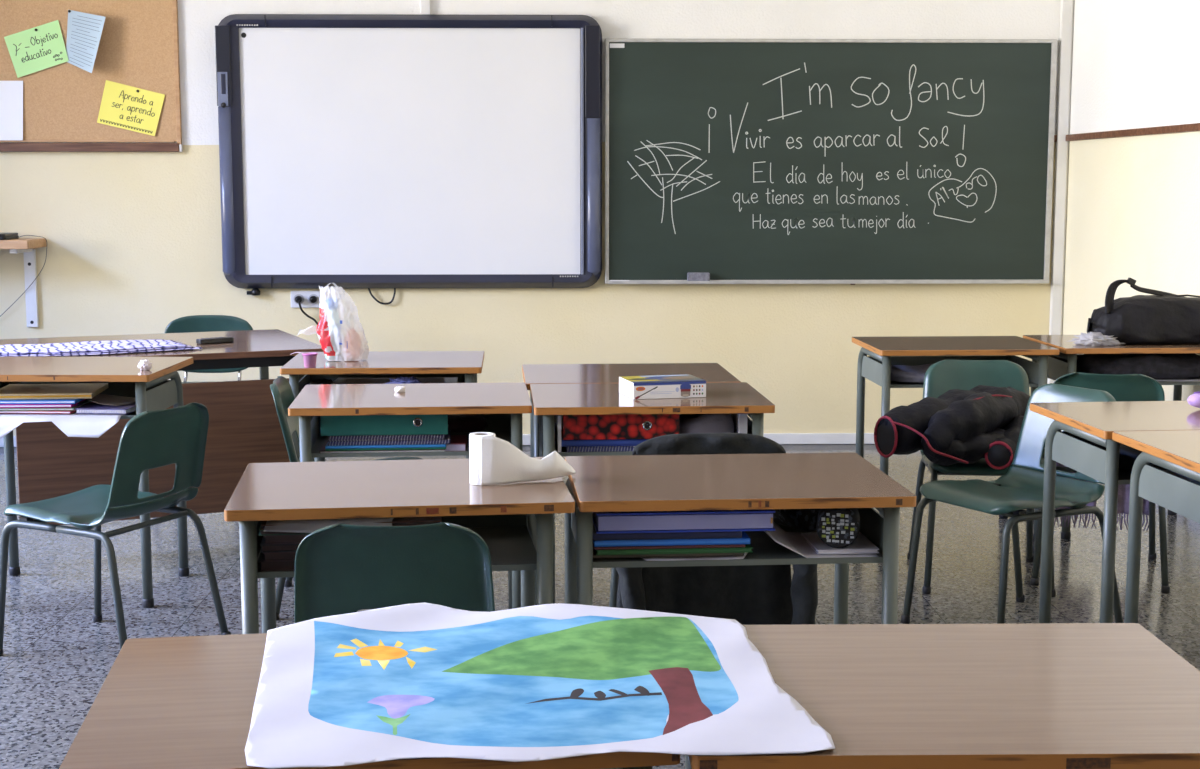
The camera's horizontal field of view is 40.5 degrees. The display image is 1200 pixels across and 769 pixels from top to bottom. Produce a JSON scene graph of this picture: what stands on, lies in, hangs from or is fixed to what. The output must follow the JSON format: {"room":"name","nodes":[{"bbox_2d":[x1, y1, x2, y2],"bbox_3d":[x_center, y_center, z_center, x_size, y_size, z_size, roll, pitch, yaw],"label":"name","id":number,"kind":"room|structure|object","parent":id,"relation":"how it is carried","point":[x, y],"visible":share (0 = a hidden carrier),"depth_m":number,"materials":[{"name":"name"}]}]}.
{"room":"classroom","nodes":[
{"label":"classroom","id":0,"kind":"room"},
{"bbox_2d":[0,0,1060,435],"bbox_3d":[-1.474,-1.247,8.392,8.032,3.150,0.120,0,7,-1],"label":"wall","id":1,"kind":"structure","parent":0,"point":[134,239],"depth_m":8.42,"materials":[{"name":"paint"}]},
{"bbox_2d":[0,238,45,326],"bbox_3d":[-3.395,-0.506,8.231,1.100,0.457,0.297,0,7,-1],"label":"wall shelf","id":2,"kind":"object","parent":1,"relation":"attached to","point":[20,245],"visible":1,"depth_m":8.36,"materials":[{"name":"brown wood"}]},
{"bbox_2d":[0,0,181,143],"bbox_3d":[-2.908,-1.765,8.220,1.541,1.090,0.026,0,7,-1],"label":"cork board","id":3,"kind":"object","parent":1,"relation":"attached to","point":[138,47],"visible":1,"depth_m":8.24,"materials":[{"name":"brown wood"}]},
{"bbox_2d":[0,81,22,139],"bbox_3d":[-3.025,-1.390,8.247,0.205,0.299,0.008,0,7,-1],"label":"sheet","id":4,"kind":"object","parent":3,"relation":"attached to","point":[11,92],"visible":1,"depth_m":8.25,"materials":[{"name":"white paper"}]},
{"bbox_2d":[4,20,68,77],"bbox_3d":[-2.848,-1.695,8.211,0.322,0.290,0.008,0,7,-1],"label":"note","id":5,"kind":"object","parent":3,"relation":"attached to","point":[41,47],"visible":1,"depth_m":8.21,"materials":[{"name":"green paper"}]},
{"bbox_2d":[66,10,105,72],"bbox_3d":[-2.595,-1.726,8.179,0.234,0.323,0.059,3,8,24],"label":"sheet","id":6,"kind":"object","parent":3,"relation":"attached to","point":[84,30],"visible":1,"depth_m":8.19,"materials":[{"name":"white paper"}]},
{"bbox_2d":[97,80,164,135],"bbox_3d":[-2.385,-1.404,8.259,0.350,0.282,0.008,0,7,-1],"label":"note","id":7,"kind":"object","parent":3,"relation":"attached to","point":[122,106],"visible":1,"depth_m":8.26,"materials":[{"name":"yellow paper"}]},
{"bbox_2d":[0,143,182,151],"bbox_3d":[-3.761,-1.207,8.268,3.254,0.044,0.034,0,7,-1],"label":"trim","id":8,"kind":"structure","parent":1,"relation":"attached to","point":[4,147],"depth_m":8.28,"materials":[{"name":"brown wood"}]},
{"bbox_2d":[291,291,320,307],"bbox_3d":[-1.523,-0.442,8.424,0.158,0.088,0.016,0,7,-1],"label":"wall socket","id":9,"kind":"object","parent":1,"relation":"attached to","point":[305,295],"visible":0.73,"depth_m":8.42,"materials":[{"name":"white plastic"}]},
{"bbox_2d":[215,14,601,304],"bbox_3d":[-0.965,-1.140,8.304,1.950,1.472,0.096,0,7,-1],"label":"whiteboard","id":10,"kind":"object","parent":1,"relation":"attached to","point":[368,151],"visible":1,"depth_m":8.29,"materials":[{"name":"white"}]},
{"bbox_2d":[217,72,227,105],"bbox_3d":[-1.902,-1.490,8.200,0.050,0.170,0.006,0,7,-1],"label":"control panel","id":11,"kind":"object","parent":10,"relation":"attached to","point":[222,77],"depth_m":8.20,"materials":[{"name":"grey"}]},
{"bbox_2d":[0,433,874,446],"bbox_3d":[-1.482,0.293,8.517,7.812,0.058,0.016,0,7,-1],"label":"baseboard","id":12,"kind":"structure","parent":1,"relation":"attached to","point":[780,438],"depth_m":8.57,"materials":[{"name":"white paint"}]},
{"bbox_2d":[605,38,1057,284],"bbox_3d":[1.182,-1.139,8.360,2.313,1.253,0.084,0,7,-1],"label":"chalkboard","id":13,"kind":"object","parent":1,"relation":"attached to","point":[735,161],"visible":1,"depth_m":8.37,"materials":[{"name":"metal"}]},
{"bbox_2d":[608,281,1048,283],"bbox_3d":[1.183,-0.531,8.422,2.283,0.015,0.057,0,7,-1],"label":"chalk tray","id":14,"kind":"object","parent":13,"relation":"on","point":[609,282],"depth_m":8.40,"materials":[{"name":"metal"}]},
{"bbox_2d":[1047,0,1073,383],"bbox_3d":[2.392,-1.248,8.398,0.065,3.150,0.040,0,7,-1],"label":"trim","id":15,"kind":"structure","parent":1,"relation":"attached to","point":[1066,6],"depth_m":8.40,"materials":[{"name":"white paint"}]},
{"bbox_2d":[0,444,1199,768],"bbox_3d":[-1.363,1.047,3.253,7.812,0.119,10.653,0,7,-1],"label":"floor","id":16,"kind":"structure","parent":0,"point":[55,661],"depth_m":5.54,"materials":[{"name":"stone"}]},
{"bbox_2d":[0,356,192,607],"bbox_3d":[-1.774,0.317,5.496,0.685,0.769,0.537,0,7,1],"label":"school desk","id":17,"kind":"object","parent":16,"relation":"on","point":[152,389],"visible":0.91,"depth_m":5.47,"materials":[{"name":"laminate"}]},
{"bbox_2d":[0,412,128,438],"bbox_3d":[-1.787,0.139,5.352,0.499,0.106,0.342,0,7,1],"label":"paper sheet","id":18,"kind":"object","parent":17,"relation":"on","point":[73,424],"visible":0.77,"depth_m":5.21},
{"bbox_2d":[0,402,93,413],"bbox_3d":[-1.876,0.073,5.397,0.340,0.009,0.261,0,7,3],"label":"folder","id":19,"kind":"object","parent":18,"relation":"on","point":[49,411],"visible":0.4,"depth_m":5.27,"materials":[{"name":"red"}]},
{"bbox_2d":[0,400,91,410],"bbox_3d":[-1.876,0.064,5.396,0.330,0.008,0.260,0,7,-2],"label":"notebook","id":20,"kind":"object","parent":19,"relation":"on","point":[85,402],"visible":0.33,"depth_m":5.27,"materials":[{"name":"purple paper"}]},
{"bbox_2d":[0,399,86,407],"bbox_3d":[-1.886,0.054,5.395,0.330,0.012,0.260,0,7,-3],"label":"folder","id":21,"kind":"object","parent":20,"relation":"on","point":[1,405],"visible":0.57,"depth_m":5.27,"materials":[{"name":"purple"}]},
{"bbox_2d":[0,399,83,403],"bbox_3d":[-1.876,0.041,5.393,0.340,0.012,0.260,0,7,-2],"label":"folder","id":22,"kind":"object","parent":21,"relation":"on","point":[16,401],"visible":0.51,"depth_m":5.27,"materials":[{"name":"blue"}]},
{"bbox_2d":[0,383,107,399],"bbox_3d":[-1.835,0.022,5.420,0.330,0.018,0.271,-1,7,-6],"label":"folder","id":23,"kind":"object","parent":22,"relation":"on","point":[67,390],"visible":1,"depth_m":5.37,"materials":[{"name":"beige"}]},
{"bbox_2d":[76,402,135,414],"bbox_3d":[-1.607,0.074,5.369,0.170,0.021,0.224,1,7,5],"label":"notebook","id":24,"kind":"object","parent":18,"relation":"on","point":[93,408],"visible":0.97,"depth_m":5.27,"materials":[{"name":"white paper"}]},
{"bbox_2d":[87,394,135,405],"bbox_3d":[-1.623,0.049,5.395,0.184,0.022,0.174,2,7,12],"label":"paper sheet","id":25,"kind":"object","parent":24,"relation":"on","point":[104,399],"visible":0.76,"depth_m":5.39,"materials":[{"name":"brown"}]},
{"bbox_2d":[10,380,170,397],"bbox_3d":[-1.769,0.022,5.656,0.594,0.078,0.004,0,7,1],"label":"shelf","id":26,"kind":"object","parent":17,"relation":"on","point":[125,389],"depth_m":5.65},
{"bbox_2d":[0,402,230,655],"bbox_3d":[-1.452,0.418,4.804,0.529,0.742,0.457,3,8,26],"label":"chair","id":27,"kind":"object","parent":16,"relation":"on","point":[152,439],"visible":0.99,"depth_m":4.71,"materials":[{"name":"plastic"}]},
{"bbox_2d":[0,329,323,524],"bbox_3d":[-1.864,0.213,6.432,1.400,0.742,0.880,-3,8,-23],"label":"desk","id":28,"kind":"object","parent":16,"relation":"on","point":[244,428],"visible":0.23,"depth_m":6.16,"materials":[{"name":"laminate"}]},
{"bbox_2d":[0,340,201,356],"bbox_3d":[-2.022,-0.137,6.163,0.986,0.015,0.420,-2,8,-18],"label":"tablecloth","id":29,"kind":"object","parent":28,"relation":"on","point":[120,346],"visible":1,"depth_m":6.14,"materials":[{"name":"fabric"}]},
{"bbox_2d":[164,315,252,382],"bbox_3d":[-1.870,0.059,7.663,0.438,0.743,0.465,0,7,-1],"label":"chair","id":30,"kind":"object","parent":16,"relation":"on","point":[195,323],"visible":0.3,"depth_m":7.80,"materials":[{"name":"plastic"}]},
{"bbox_2d":[270,376,421,619],"bbox_3d":[-0.803,0.349,5.353,0.529,0.742,0.457,-1,7,-5],"label":"chair","id":31,"kind":"object","parent":16,"relation":"on","point":[281,390],"visible":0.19,"depth_m":5.16,"materials":[{"name":"plastic"}]},
{"bbox_2d":[59,633,679,768],"bbox_3d":[-0.284,0.754,2.102,0.685,0.750,0.537,-1,7,-8],"label":"school desk","id":32,"kind":"object","parent":16,"relation":"on","point":[186,702],"visible":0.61,"depth_m":1.93,"materials":[{"name":"laminate"}]},
{"bbox_2d":[245,603,834,768],"bbox_3d":[-0.102,0.368,2.099,0.722,0.012,0.680,0,7,-1],"label":"poster","id":33,"kind":"object","parent":32,"relation":"on","point":[414,680],"visible":1,"depth_m":2.03,"materials":[{"name":"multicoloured paper"}]},
{"bbox_2d":[280,351,483,581],"bbox_3d":[-0.761,0.282,5.854,0.685,0.750,0.537,0,7,-3],"label":"school desk","id":34,"kind":"object","parent":16,"relation":"on","point":[464,365],"visible":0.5,"depth_m":5.67,"materials":[{"name":"laminate"}]},
{"bbox_2d":[296,283,368,360],"bbox_3d":[-0.948,-0.224,5.758,0.256,0.272,0.136,0,7,-1],"label":"shopping bag","id":35,"kind":"object","parent":34,"relation":"on","point":[339,330],"visible":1,"depth_m":5.72,"materials":[{"name":"white"}]},
{"bbox_2d":[311,374,464,382],"bbox_3d":[-0.771,-0.004,6.014,0.592,0.078,0.005,0,7,-3],"label":"shelf","id":36,"kind":"object","parent":34,"relation":"on","point":[461,377],"depth_m":6.01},
{"bbox_3d":[-0.709,0.045,5.776,0.400,0.028,0.270,0,7,-3],"label":"book","id":37,"kind":"object","parent":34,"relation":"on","visible":0},
{"bbox_3d":[-0.709,0.019,5.773,0.400,0.024,0.270,0,7,-3],"label":"book","id":38,"kind":"object","parent":37,"relation":"on","visible":0},
{"bbox_2d":[444,377,457,382],"bbox_3d":[-0.709,-0.001,5.770,0.400,0.014,0.270,0,7,-3],"label":"notebook","id":39,"kind":"object","parent":38,"relation":"on","point":[447,379],"visible":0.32,"depth_m":5.85,"materials":[{"name":"grey paper"}]},
{"bbox_2d":[333,377,444,383],"bbox_3d":[-0.747,-0.008,5.742,0.400,0.004,0.250,0,7,-3],"label":"paper sheet","id":40,"kind":"object","parent":39,"relation":"on","point":[431,379],"visible":0.48,"depth_m":5.79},
{"bbox_2d":[294,523,494,623],"bbox_3d":[-0.407,0.600,3.362,0.457,0.742,0.529,0,7,-3],"label":"chair","id":41,"kind":"object","parent":16,"relation":"on","point":[340,568],"visible":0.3,"depth_m":3.11,"materials":[{"name":"plastic"}]},
{"bbox_2d":[224,457,574,633],"bbox_3d":[-0.422,0.578,3.502,0.685,0.750,0.537,-1,7,-7],"label":"school desk","id":42,"kind":"object","parent":16,"relation":"on","point":[514,520],"visible":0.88,"depth_m":3.32,"materials":[{"name":"laminate"}]},
{"bbox_2d":[259,553,294,571],"bbox_3d":[-0.565,0.348,3.404,0.270,0.020,0.260,-1,7,-7],"label":"book","id":43,"kind":"object","parent":42,"relation":"on","point":[272,565],"visible":0.12,"depth_m":3.27,"materials":[{"name":"grey paper"}]},
{"bbox_3d":[-0.565,0.328,3.402,0.255,0.018,0.260,-1,7,-7],"label":"book","id":44,"kind":"object","parent":43,"relation":"on","visible":0},
{"bbox_2d":[260,536,298,552],"bbox_3d":[-0.565,0.311,3.400,0.265,0.016,0.260,-1,7,-7],"label":"notebook","id":45,"kind":"object","parent":44,"relation":"on","point":[270,548],"visible":0.12,"depth_m":3.26,"materials":[{"name":"black paper"}]},
{"bbox_2d":[264,534,308,544],"bbox_3d":[-0.565,0.294,3.398,0.250,0.018,0.260,-1,7,-7],"label":"book","id":46,"kind":"object","parent":45,"relation":"on","point":[272,539],"visible":0.11,"depth_m":3.26,"materials":[{"name":"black paper"}]},
{"bbox_2d":[259,523,309,535],"bbox_3d":[-0.565,0.279,3.396,0.270,0.012,0.260,-1,7,-7],"label":"notebook","id":47,"kind":"object","parent":46,"relation":"on","point":[262,532],"visible":0.11,"depth_m":3.26,"materials":[{"name":"green paper"}]},
{"bbox_2d":[261,516,441,529],"bbox_3d":[-0.515,0.267,3.401,0.360,0.009,0.260,-1,7,-7],"label":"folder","id":48,"kind":"object","parent":47,"relation":"on","point":[397,521],"visible":0.2,"depth_m":3.29,"materials":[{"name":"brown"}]},
{"bbox_2d":[264,517,393,532],"bbox_3d":[-0.550,0.266,3.380,0.275,0.036,0.252,-1,7,-7],"label":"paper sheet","id":49,"kind":"object","parent":48,"relation":"on","point":[298,526],"visible":0.23,"depth_m":3.26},
{"bbox_2d":[257,526,536,577],"bbox_3d":[-0.430,0.350,3.466,0.579,0.012,0.402,-1,7,-7],"label":"tray","id":50,"kind":"object","parent":42,"relation":"on","point":[511,548],"depth_m":3.46,"materials":[{"name":"metal"}]},
{"bbox_2d":[441,514,526,526],"bbox_3d":[-0.455,0.293,3.660,0.579,0.078,0.004,-1,7,-7],"label":"tray","id":51,"kind":"object","parent":42,"relation":"on","point":[511,519],"depth_m":3.69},
{"bbox_2d":[469,432,575,485],"bbox_3d":[-0.159,0.153,3.449,0.238,0.104,0.062,-2,7,-16],"label":"paper roll","id":52,"kind":"object","parent":42,"relation":"on","point":[494,460],"visible":1,"depth_m":3.41,"materials":[{"name":"white"}]},
{"bbox_2d":[288,382,531,608],"bbox_3d":[-0.556,0.402,4.896,0.685,0.750,0.537,-1,7,-5],"label":"school desk","id":53,"kind":"object","parent":16,"relation":"on","point":[502,405],"visible":0.52,"depth_m":4.72,"materials":[{"name":"laminate"}]},
{"bbox_2d":[319,436,444,452],"bbox_3d":[-0.637,0.176,4.811,0.360,0.009,0.270,-1,7,-5],"label":"book","id":54,"kind":"object","parent":53,"relation":"on","point":[322,449],"visible":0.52,"depth_m":4.68,"materials":[{"name":"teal paper"}]},
{"bbox_2d":[325,447,445,450],"bbox_3d":[-0.627,0.169,4.805,0.345,0.006,0.270,-1,7,-5],"label":"folder","id":55,"kind":"object","parent":54,"relation":"on","point":[426,447],"visible":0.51,"depth_m":4.67,"materials":[{"name":"green"}]},
{"bbox_2d":[325,442,445,448],"bbox_3d":[-0.626,0.162,4.801,0.345,0.008,0.270,-1,7,-5],"label":"folder","id":56,"kind":"object","parent":55,"relation":"on","point":[416,445],"visible":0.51,"depth_m":4.67,"materials":[{"name":"blue"}]},
{"bbox_2d":[328,430,450,445],"bbox_3d":[-0.616,0.152,4.797,0.350,0.018,0.254,-1,7,-5],"label":"notebook","id":57,"kind":"object","parent":56,"relation":"on","point":[447,440],"visible":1,"depth_m":4.68,"materials":[{"name":"blue paper"}]},
{"bbox_2d":[328,434,445,440],"bbox_3d":[-0.624,0.138,4.800,0.335,0.018,0.254,-1,7,-5],"label":"notebook","id":58,"kind":"object","parent":57,"relation":"on","point":[442,436],"visible":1,"depth_m":4.68,"materials":[{"name":"blue paper"}]},
{"bbox_2d":[321,414,447,435],"bbox_3d":[-0.630,0.096,4.805,0.362,0.066,0.282,-1,7,-5],"label":"box file","id":59,"kind":"object","parent":58,"relation":"on","point":[433,424],"visible":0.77,"depth_m":4.67,"materials":[{"name":"green"}]},
{"bbox_2d":[311,431,510,457],"bbox_3d":[-0.556,0.175,4.862,0.592,0.012,0.402,-1,7,-5],"label":"desk shelf","id":60,"kind":"object","parent":53,"relation":"on","point":[317,440],"depth_m":4.67,"materials":[{"name":"metal"}]},
{"bbox_2d":[320,414,510,433],"bbox_3d":[-0.573,0.117,5.056,0.592,0.078,0.004,-1,7,-5],"label":"box file","id":61,"kind":"object","parent":53,"relation":"on","point":[496,422],"depth_m":5.08,"materials":[{"name":"cardboard"}]},
{"bbox_2d":[609,568,618,607],"bbox_3d":[0.251,0.475,4.350,0.457,0.742,0.529,-1,7,-4],"label":"chair","id":62,"kind":"object","parent":16,"relation":"on","point":[614,574],"visible":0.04,"depth_m":4.57,"materials":[{"name":"plastic"}]},
{"bbox_2d":[616,433,817,624],"bbox_3d":[0.276,0.386,4.115,0.528,0.542,0.294,-1,7,-4],"label":"jacket","id":63,"kind":"object","parent":62,"relation":"hanging from","point":[746,594],"visible":0.26,"depth_m":4.07,"materials":[{"name":"fabric"}]},
{"bbox_2d":[522,363,740,604],"bbox_3d":[0.089,0.333,5.450,0.685,0.750,0.537,0,7,-4],"label":"school desk","id":64,"kind":"object","parent":16,"relation":"on","point":[709,372],"visible":0.32,"depth_m":5.41,"materials":[{"name":"laminate"}]},
{"bbox_2d":[530,382,774,603],"bbox_3d":[0.139,0.401,4.908,0.685,0.750,0.537,0,7,-4],"label":"school desk","id":65,"kind":"object","parent":16,"relation":"on","point":[548,400],"visible":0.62,"depth_m":4.68,"materials":[{"name":"laminate"}]},
{"bbox_2d":[555,447,632,456],"bbox_3d":[0.140,0.173,4.873,0.592,0.012,0.402,0,7,-4],"label":"tray","id":66,"kind":"object","parent":65,"relation":"on","point":[563,453],"depth_m":4.66,"materials":[{"name":"metal"}]},
{"bbox_2d":[564,446,634,451],"bbox_3d":[0.058,0.171,4.826,0.330,0.021,0.274,0,7,-4],"label":"notebook","id":67,"kind":"object","parent":65,"relation":"on","point":[587,448],"visible":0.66,"depth_m":4.69,"materials":[{"name":"blue paper"}]},
{"bbox_2d":[561,433,647,446],"bbox_3d":[0.043,0.152,4.819,0.330,0.020,0.260,0,7,-4],"label":"folder","id":68,"kind":"object","parent":67,"relation":"on","point":[618,442],"visible":0.29,"depth_m":4.69,"materials":[{"name":"blue"}]},
{"bbox_2d":[561,414,678,439],"bbox_3d":[0.052,0.105,4.818,0.335,0.073,0.282,0,7,-4],"label":"box file","id":69,"kind":"object","parent":68,"relation":"on","point":[622,426],"visible":0.71,"depth_m":4.68,"materials":[{"name":"red"}]},
{"bbox_2d":[619,374,705,399],"bbox_3d":[0.185,0.006,4.838,0.222,0.050,0.166,-2,7,-14],"label":"box","id":70,"kind":"object","parent":65,"relation":"on","point":[655,386],"visible":1,"depth_m":4.77,"materials":[{"name":"white"}]},
{"bbox_2d":[621,374,704,382],"bbox_3d":[0.185,-0.018,4.836,0.222,0.001,0.165,-2,7,-14],"label":"print","id":71,"kind":"object","parent":70,"relation":"on","point":[687,378],"depth_m":4.82,"materials":[{"name":"multicoloured"}]},
{"bbox_2d":[634,381,705,399],"bbox_3d":[0.205,0.017,4.759,0.222,0.048,0.002,-2,7,-14],"label":"print","id":72,"kind":"object","parent":70,"relation":"attached to","point":[685,388],"depth_m":4.77},
{"bbox_2d":[679,413,733,433],"bbox_3d":[0.308,0.121,4.811,0.168,0.118,0.227,0,7,-4],"label":"fabric bag","id":73,"kind":"object","parent":65,"relation":"on","point":[688,423],"visible":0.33,"depth_m":4.71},
{"bbox_2d":[565,453,915,623],"bbox_3d":[0.277,0.569,3.576,0.692,0.750,0.537,-1,7,-4],"label":"school desk","id":74,"kind":"object","parent":16,"relation":"on","point":[624,483],"visible":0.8,"depth_m":3.40,"materials":[{"name":"laminate"}]},
{"bbox_2d":[641,552,747,560],"bbox_3d":[0.185,0.343,3.490,0.240,0.004,0.300,-1,7,-4],"label":"paper sheet","id":75,"kind":"object","parent":74,"relation":"on","point":[745,554],"visible":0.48,"depth_m":3.36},
{"bbox_2d":[593,548,743,557],"bbox_3d":[0.129,0.336,3.490,0.320,0.006,0.270,-1,7,-4],"label":"notebook","id":76,"kind":"object","parent":75,"relation":"on","point":[594,552],"visible":0.16,"depth_m":3.36,"materials":[{"name":"paper"}]},
{"bbox_2d":[595,544,752,554],"bbox_3d":[0.144,0.328,3.490,0.325,0.010,0.270,-1,7,-4],"label":"notebook","id":77,"kind":"object","parent":76,"relation":"on","point":[748,547],"visible":0.27,"depth_m":3.36,"materials":[{"name":"green paper"}]},
{"bbox_2d":[593,544,745,549],"bbox_3d":[0.134,0.320,3.488,0.315,0.006,0.270,-1,7,-4],"label":"folder","id":78,"kind":"object","parent":77,"relation":"on","point":[731,545],"visible":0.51,"depth_m":3.35,"materials":[{"name":"red"}]},
{"bbox_2d":[593,531,749,546],"bbox_3d":[0.139,0.309,3.487,0.325,0.013,0.270,-1,7,-4],"label":"folder","id":79,"kind":"object","parent":78,"relation":"on","point":[745,539],"visible":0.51,"depth_m":3.35,"materials":[{"name":"blue"}]},
{"bbox_2d":[593,525,741,539],"bbox_3d":[0.124,0.295,3.484,0.320,0.016,0.270,-1,7,-4],"label":"folder","id":80,"kind":"object","parent":79,"relation":"on","point":[730,534],"visible":0.29,"depth_m":3.35,"materials":[{"name":"blue"}]},
{"bbox_2d":[593,509,774,533],"bbox_3d":[0.167,0.266,3.479,0.370,0.042,0.280,-1,7,-4],"label":"ring binder","id":81,"kind":"object","parent":80,"relation":"on","point":[699,520],"visible":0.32,"depth_m":3.34,"materials":[{"name":"blue"}]},
{"bbox_2d":[593,523,882,567],"bbox_3d":[0.267,0.341,3.540,0.624,0.012,0.402,-1,7,-4],"label":"tray","id":82,"kind":"object","parent":74,"relation":"on","point":[766,551],"depth_m":3.36,"materials":[{"name":"metal"}]},
{"bbox_2d":[773,509,819,531],"bbox_3d":[0.429,0.266,3.634,0.100,0.105,0.165,-5,9,-34],"label":"pencil case","id":83,"kind":"object","parent":74,"relation":"on","point":[801,519],"visible":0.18,"depth_m":3.57,"materials":[{"name":"fabric"}]},
{"bbox_2d":[764,521,878,557],"bbox_3d":[0.457,0.320,3.470,0.230,0.055,0.215,-1,7,-4],"label":"paper sheet","id":84,"kind":"object","parent":74,"relation":"on","point":[796,542],"visible":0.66,"depth_m":3.43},
{"bbox_2d":[801,532,878,553],"bbox_3d":[0.512,0.338,3.474,0.130,0.009,0.170,-1,7,-4],"label":"notebook","id":85,"kind":"object","parent":84,"relation":"on","point":[862,544],"visible":0.77,"depth_m":3.42,"materials":[{"name":"white paper"}]},
{"bbox_2d":[816,508,859,547],"bbox_3d":[0.504,0.290,3.435,0.090,0.095,0.115,1,7,10],"label":"pencil case","id":86,"kind":"object","parent":85,"relation":"on","point":[836,527],"visible":0.91,"depth_m":3.38,"materials":[{"name":"fabric"}]},
{"bbox_2d":[821,513,854,543],"bbox_3d":[0.495,0.299,3.383,0.069,0.063,0.001,1,7,10],"label":"print","id":87,"kind":"object","parent":86,"relation":"attached to","point":[827,514],"depth_m":3.38},
{"bbox_2d":[685,623,1199,768],"bbox_3d":[0.441,0.751,2.126,0.685,0.750,0.537,0,7,-1],"label":"school desk","id":88,"kind":"object","parent":16,"relation":"on","point":[1022,695],"visible":0.68,"depth_m":2.02,"materials":[{"name":"laminate"}]},
{"bbox_2d":[852,336,1058,541],"bbox_3d":[1.383,0.208,6.439,0.685,0.750,0.537,0,7,-3],"label":"school desk","id":89,"kind":"object","parent":16,"relation":"on","point":[883,352],"visible":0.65,"depth_m":6.33,"materials":[{"name":"laminate"}]},
{"bbox_2d":[890,363,933,383],"bbox_3d":[1.325,-0.047,6.364,0.467,0.063,0.306,0,7,-3],"label":"folded cloth","id":90,"kind":"object","parent":89,"relation":"on","point":[899,373],"visible":0.41,"depth_m":6.24,"materials":[{"name":"fabric"}]},
{"bbox_2d":[867,355,1007,365],"bbox_3d":[1.365,-0.077,6.599,0.597,0.078,0.004,0,7,-3],"label":"tray","id":91,"kind":"object","parent":89,"relation":"on","point":[895,360],"depth_m":6.59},
{"bbox_2d":[890,381,1037,387],"bbox_3d":[1.376,-0.019,6.404,0.597,0.012,0.402,0,7,-3],"label":"tray","id":92,"kind":"object","parent":89,"relation":"on","point":[893,384],"depth_m":6.22,"materials":[{"name":"metal"}]},
{"bbox_2d":[907,359,1055,596],"bbox_3d":[1.333,0.309,5.670,0.457,0.742,0.529,1,7,6],"label":"chair","id":93,"kind":"object","parent":16,"relation":"on","point":[942,376],"visible":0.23,"depth_m":5.85,"materials":[{"name":"plastic"}]},
{"bbox_2d":[874,385,1029,469],"bbox_3d":[1.266,0.139,5.505,0.664,0.243,0.393,-6,9,-40],"label":"padded jacket","id":94,"kind":"object","parent":93,"relation":"on","point":[956,426],"visible":0.93,"depth_m":5.38,"materials":[{"name":"black fabric"}]},
{"bbox_2d":[922,428,1005,465],"bbox_3d":[1.225,0.205,5.412,0.299,0.121,0.168,-4,8,-30],"label":"sleeve","id":95,"kind":"object","parent":94,"relation":"attached to","point":[962,445],"depth_m":5.34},
{"bbox_2d":[901,383,1122,623],"bbox_3d":[1.283,0.390,5.028,0.529,0.742,0.457,-4,8,-30],"label":"chair","id":96,"kind":"object","parent":16,"relation":"on","point":[1019,489],"visible":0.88,"depth_m":5.05,"materials":[{"name":"plastic"}]},
{"bbox_2d":[1030,372,1169,593],"bbox_3d":[1.768,0.300,5.744,0.457,0.742,0.529,2,7,15],"label":"chair","id":97,"kind":"object","parent":16,"relation":"on","point":[1125,387],"visible":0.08,"depth_m":5.49,"materials":[{"name":"plastic"}]},
{"bbox_2d":[1054,462,1148,530],"bbox_3d":[1.812,0.373,5.835,0.370,0.369,0.359,2,7,15],"label":"scarf","id":98,"kind":"object","parent":97,"relation":"hanging from","point":[1123,489],"visible":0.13,"depth_m":5.99,"materials":[{"name":"fabric"}]},
{"bbox_2d":[1023,335,1199,539],"bbox_3d":[2.099,0.199,6.509,0.685,0.750,0.537,0,7,-3],"label":"school desk","id":99,"kind":"object","parent":16,"relation":"on","point":[1058,366],"visible":0.37,"depth_m":6.29,"materials":[{"name":"laminate"}]},
{"bbox_2d":[1068,332,1125,345],"bbox_3d":[1.922,-0.180,6.307,0.239,0.052,0.144,0,7,-1],"label":"plastic wrap","id":100,"kind":"object","parent":99,"relation":"on","point":[1092,338],"visible":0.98,"depth_m":6.28,"materials":[{"name":"white"}]},
{"bbox_2d":[1067,353,1199,378],"bbox_3d":[2.129,-0.088,6.444,0.527,0.115,0.336,0,7,-3],"label":"clothes","id":101,"kind":"object","parent":99,"relation":"on","point":[1173,365],"visible":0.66,"depth_m":6.30,"materials":[{"name":"fabric"}]},
{"bbox_2d":[1087,278,1199,343],"bbox_3d":[2.174,-0.293,6.372,0.511,0.257,0.246,0,7,-3],"label":"sports bag","id":102,"kind":"object","parent":99,"relation":"on","point":[1161,317],"visible":0.96,"depth_m":6.27,"materials":[{"name":"black fabric"}]},
{"bbox_2d":[1030,401,1199,622],"bbox_3d":[1.601,0.453,4.490,0.685,0.750,0.537,-1,7,-6],"label":"school desk","id":103,"kind":"object","parent":16,"relation":"on","point":[1082,423],"visible":0.59,"depth_m":4.42,"materials":[{"name":"laminate"}]},
{"bbox_2d":[1061,431,1090,443],"bbox_3d":[1.582,0.168,4.649,0.592,0.078,0.004,-1,7,-6],"label":"tray","id":104,"kind":"object","parent":103,"relation":"on","point":[1067,433],"depth_m":4.62,"materials":[{"name":"metal"}]},
{"bbox_2d":[1091,442,1152,470],"bbox_3d":[1.601,0.182,4.456,0.484,0.085,0.306,-1,7,-6],"label":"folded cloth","id":105,"kind":"object","parent":103,"relation":"on","point":[1128,455],"visible":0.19,"depth_m":4.34,"materials":[{"name":"fabric"}]},
{"bbox_2d":[1112,430,1199,623],"bbox_3d":[1.671,0.520,3.958,0.685,0.750,0.537,-1,7,-6],"label":"school desk","id":106,"kind":"object","parent":16,"relation":"on","point":[1178,451],"visible":0.71,"depth_m":4.00,"materials":[{"name":"laminate"}]},
{"bbox_2d":[1062,0,1199,400],"bbox_3d":[2.602,-0.586,3.137,0.120,3.150,10.653,0,7,-1],"label":"wall","id":107,"kind":"structure","parent":0,"point":[1133,202],"depth_m":7.44,"materials":[{"name":"paint"}]},
{"bbox_2d":[1066,123,1199,140],"bbox_3d":[2.530,-0.609,3.122,0.024,0.032,10.633,0,7,-1],"label":"trim","id":108,"kind":"structure","parent":107,"relation":"attached to","point":[1193,127],"depth_m":7.33,"materials":[{"name":"brown wood"}]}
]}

